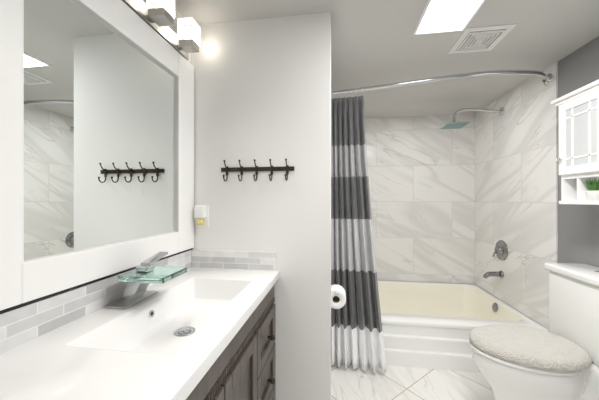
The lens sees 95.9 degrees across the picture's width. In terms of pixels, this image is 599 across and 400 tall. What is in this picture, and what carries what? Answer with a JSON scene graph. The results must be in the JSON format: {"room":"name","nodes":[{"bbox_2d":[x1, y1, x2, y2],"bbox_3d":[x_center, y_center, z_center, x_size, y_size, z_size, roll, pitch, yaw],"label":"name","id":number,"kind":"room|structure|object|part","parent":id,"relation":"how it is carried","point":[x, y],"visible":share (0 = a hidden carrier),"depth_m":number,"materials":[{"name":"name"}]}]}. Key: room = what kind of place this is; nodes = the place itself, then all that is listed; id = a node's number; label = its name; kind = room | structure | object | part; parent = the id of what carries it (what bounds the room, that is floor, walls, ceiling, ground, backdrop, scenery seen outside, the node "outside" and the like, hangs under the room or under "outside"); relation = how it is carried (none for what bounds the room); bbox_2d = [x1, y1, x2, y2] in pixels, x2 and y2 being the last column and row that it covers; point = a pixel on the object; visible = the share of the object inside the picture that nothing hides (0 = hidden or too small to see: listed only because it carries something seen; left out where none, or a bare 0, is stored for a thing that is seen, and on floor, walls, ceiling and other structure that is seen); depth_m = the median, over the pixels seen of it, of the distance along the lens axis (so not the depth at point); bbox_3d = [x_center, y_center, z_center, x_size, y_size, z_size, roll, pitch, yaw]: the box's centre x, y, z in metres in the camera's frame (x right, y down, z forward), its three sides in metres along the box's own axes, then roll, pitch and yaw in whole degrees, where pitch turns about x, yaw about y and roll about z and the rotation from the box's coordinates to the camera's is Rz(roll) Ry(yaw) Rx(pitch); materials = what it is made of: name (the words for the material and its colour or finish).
{"room":"bathroom","nodes":[
{"label":"bathroom","id":0,"kind":"room"},
{"bbox_2d":[143,0,189,62],"bbox_3d":[-0.661,0.145,1.321,0.120,2.150,4.120,0,0,8],"label":"wall","id":1,"kind":"structure","parent":0,"point":[177,16],"depth_m":1.32,"materials":[{"name":"white paint"}]},
{"bbox_2d":[0,0,193,310],"bbox_3d":[-0.634,-0.227,0.997,0.027,0.956,0.877,0,0,8],"label":"mirror","id":2,"kind":"object","parent":1,"relation":"attached to","point":[96,139],"visible":0.98,"depth_m":0.84,"materials":[{"name":"white mirror"}]},
{"bbox_2d":[122,0,200,59],"bbox_3d":[-0.592,-0.784,0.992,0.111,0.132,0.790,0,0,8],"label":"sconce","id":3,"kind":"object","parent":1,"relation":"attached to","point":[158,16],"visible":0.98,"depth_m":1.17,"materials":[{"name":"white glass"}]},
{"bbox_2d":[190,12,330,399],"bbox_3d":[-0.206,0.145,1.452,0.743,2.150,0.128,0,0,8],"label":"wall","id":4,"kind":"structure","parent":0,"point":[262,92],"depth_m":1.37,"materials":[{"name":"white paint"}]},
{"bbox_2d":[194,205,208,226],"bbox_3d":[-0.517,0.085,1.409,0.072,0.116,0.045,0,0,8],"label":"air freshener","id":5,"kind":"object","parent":4,"relation":"attached to","point":[201,214],"visible":1,"depth_m":1.39,"materials":[{"name":"white plastic"}]},
{"bbox_2d":[221,159,293,181],"bbox_3d":[-0.222,-0.149,1.360,0.388,0.110,0.056,0,0,8],"label":"hook rail","id":6,"kind":"object","parent":4,"relation":"attached to","point":[256,169],"visible":1,"depth_m":1.37,"materials":[{"name":"brown metal"}]},
{"bbox_2d":[175,0,598,117],"bbox_3d":[0.506,-0.960,1.148,2.480,0.060,4.120,0,0,8],"label":"ceiling","id":7,"kind":"structure","parent":0,"point":[375,42],"depth_m":1.61,"materials":[{"name":"grey paint"}]},
{"bbox_2d":[413,0,485,34],"bbox_3d":[0.677,-0.924,0.903,0.260,0.010,1.185,0,0,8],"label":"ceiling light panel","id":8,"kind":"object","parent":7,"relation":"attached to","point":[442,16],"visible":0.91,"depth_m":1.35,"materials":[{"name":"white plastic"}]},
{"bbox_2d":[448,24,516,53],"bbox_3d":[1.043,-0.923,1.567,0.250,0.013,0.255,0,0,8],"label":"ceiling vent","id":9,"kind":"object","parent":7,"relation":"in","point":[479,39],"visible":1,"depth_m":1.54,"materials":[{"name":"white"}]},
{"bbox_2d":[331,361,494,399],"bbox_3d":[0.506,1.250,1.148,2.480,0.060,4.120,0,0,8],"label":"floor","id":10,"kind":"structure","parent":0,"point":[392,383],"depth_m":1.78,"materials":[{"name":"tile"}]},
{"bbox_2d":[0,252,278,399],"bbox_3d":[-0.401,0.712,0.937,0.501,1.017,0.942,0,0,8],"label":"bathroom vanity","id":11,"kind":"object","parent":10,"relation":"on","point":[178,333],"visible":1,"depth_m":0.80,"materials":[{"name":"brown wood"}]},
{"bbox_2d":[0,248,275,354],"bbox_3d":[-0.437,0.305,0.818,0.470,0.106,1.192,0,0,8],"label":"tile backsplash","id":12,"kind":"structure","parent":11,"relation":"on","point":[22,323],"depth_m":0.83,"materials":[{"name":"tile"}]},
{"bbox_2d":[103,252,187,309],"bbox_3d":[-0.532,0.283,0.969,0.211,0.159,0.186,0,0,8],"label":"faucet","id":13,"kind":"object","parent":11,"relation":"on","point":[136,296],"depth_m":0.94,"materials":[{"name":"silver metal"}]},
{"bbox_2d":[336,280,548,372],"bbox_3d":[1.057,1.059,2.481,1.516,0.322,1.078,0,0,8],"label":"bathtub","id":14,"kind":"object","parent":10,"relation":"on","point":[430,325],"visible":0.54,"depth_m":2.03,"materials":[{"name":"white ceramic"}]},
{"bbox_2d":[469,263,598,399],"bbox_3d":[1.308,0.796,1.434,0.732,0.848,0.464,0,0,8],"label":"toilet","id":15,"kind":"object","parent":10,"relation":"on","point":[559,360],"visible":1,"depth_m":1.37,"materials":[{"name":"white ceramic"}]},
{"bbox_2d":[365,114,474,283],"bbox_3d":[0.798,0.145,3.127,2.240,2.150,0.120,0,0,8],"label":"wall","id":16,"kind":"structure","parent":0,"point":[421,172],"depth_m":2.98,"materials":[{"name":"tile"}]},
{"bbox_2d":[558,36,598,266],"bbox_3d":[1.673,0.145,0.976,0.120,2.150,4.120,0,0,8],"label":"wall","id":17,"kind":"structure","parent":0,"point":[578,234],"depth_m":1.66,"materials":[{"name":"grey paint"}]},
{"bbox_2d":[475,62,557,329],"bbox_3d":[1.812,0.145,2.361,0.010,2.150,1.100,0,0,8],"label":"tile","id":18,"kind":"structure","parent":17,"relation":"attached to","point":[516,178],"depth_m":2.17,"materials":[{"name":"tile"}]},
{"bbox_2d":[331,70,552,373],"bbox_3d":[0.972,0.157,1.907,1.537,2.077,0.267,0,0,8],"label":"rail","id":19,"kind":"object","parent":18,"relation":"attached to","point":[356,332],"visible":0.83,"depth_m":1.93,"materials":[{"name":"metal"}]},
{"bbox_2d":[331,86,386,373],"bbox_3d":[0.415,0.192,1.936,0.398,2.006,0.121,0,0,8],"label":"curtain","id":20,"kind":"object","parent":19,"relation":"hanging from","point":[356,327],"depth_m":1.94,"materials":[{"name":"grey fabric"}]},
{"bbox_3d":[0.972,-0.810,1.907,1.537,0.144,0.267,0,0,8],"label":"rod","id":21,"kind":"part","parent":19,"relation":"part of","materials":[{"name":"silver metal"}]},
{"bbox_2d":[439,107,503,128],"bbox_3d":[1.568,-0.757,2.457,0.500,0.161,0.200,0,0,8],"label":"shower fixture","id":22,"kind":"object","parent":18,"relation":"attached to","point":[449,125],"depth_m":2.45,"materials":[{"name":"silver metal"}]},
{"bbox_2d":[483,240,507,278],"bbox_3d":[1.738,0.535,2.432,0.156,0.349,0.180,0,0,8],"label":"shower fixture","id":23,"kind":"object","parent":18,"relation":"attached to","point":[501,249],"depth_m":2.41,"materials":[{"name":"silver metal"}]},
{"bbox_2d":[550,79,598,204],"bbox_3d":[1.538,-0.279,1.269,0.232,0.605,0.628,0,0,8],"label":"upper cabinet","id":24,"kind":"object","parent":17,"relation":"attached to","point":[578,158],"visible":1,"depth_m":1.43,"materials":[{"name":"white wood"}]},
{"bbox_2d":[580,176,598,200],"bbox_3d":[1.536,-0.059,1.403,0.116,0.126,0.117,0,0,8],"label":"plant","id":25,"kind":"object","parent":24,"relation":"on","point":[589,185],"depth_m":1.41,"materials":[{"name":"green plant"}]},
{"bbox_3d":[-0.095,0.145,2.349,0.700,2.150,1.680,0,0,8],"label":"wall","id":26,"kind":"structure","parent":0,"visible":0},
{"bbox_2d":[331,284,345,308],"bbox_3d":[0.212,0.564,1.600,0.124,0.116,0.171,0,0,8],"label":"toilet paper roll","id":27,"kind":"object","parent":26,"relation":"attached to","point":[339,302],"visible":0.75,"depth_m":1.54,"materials":[{"name":"white paper"}]}
]}

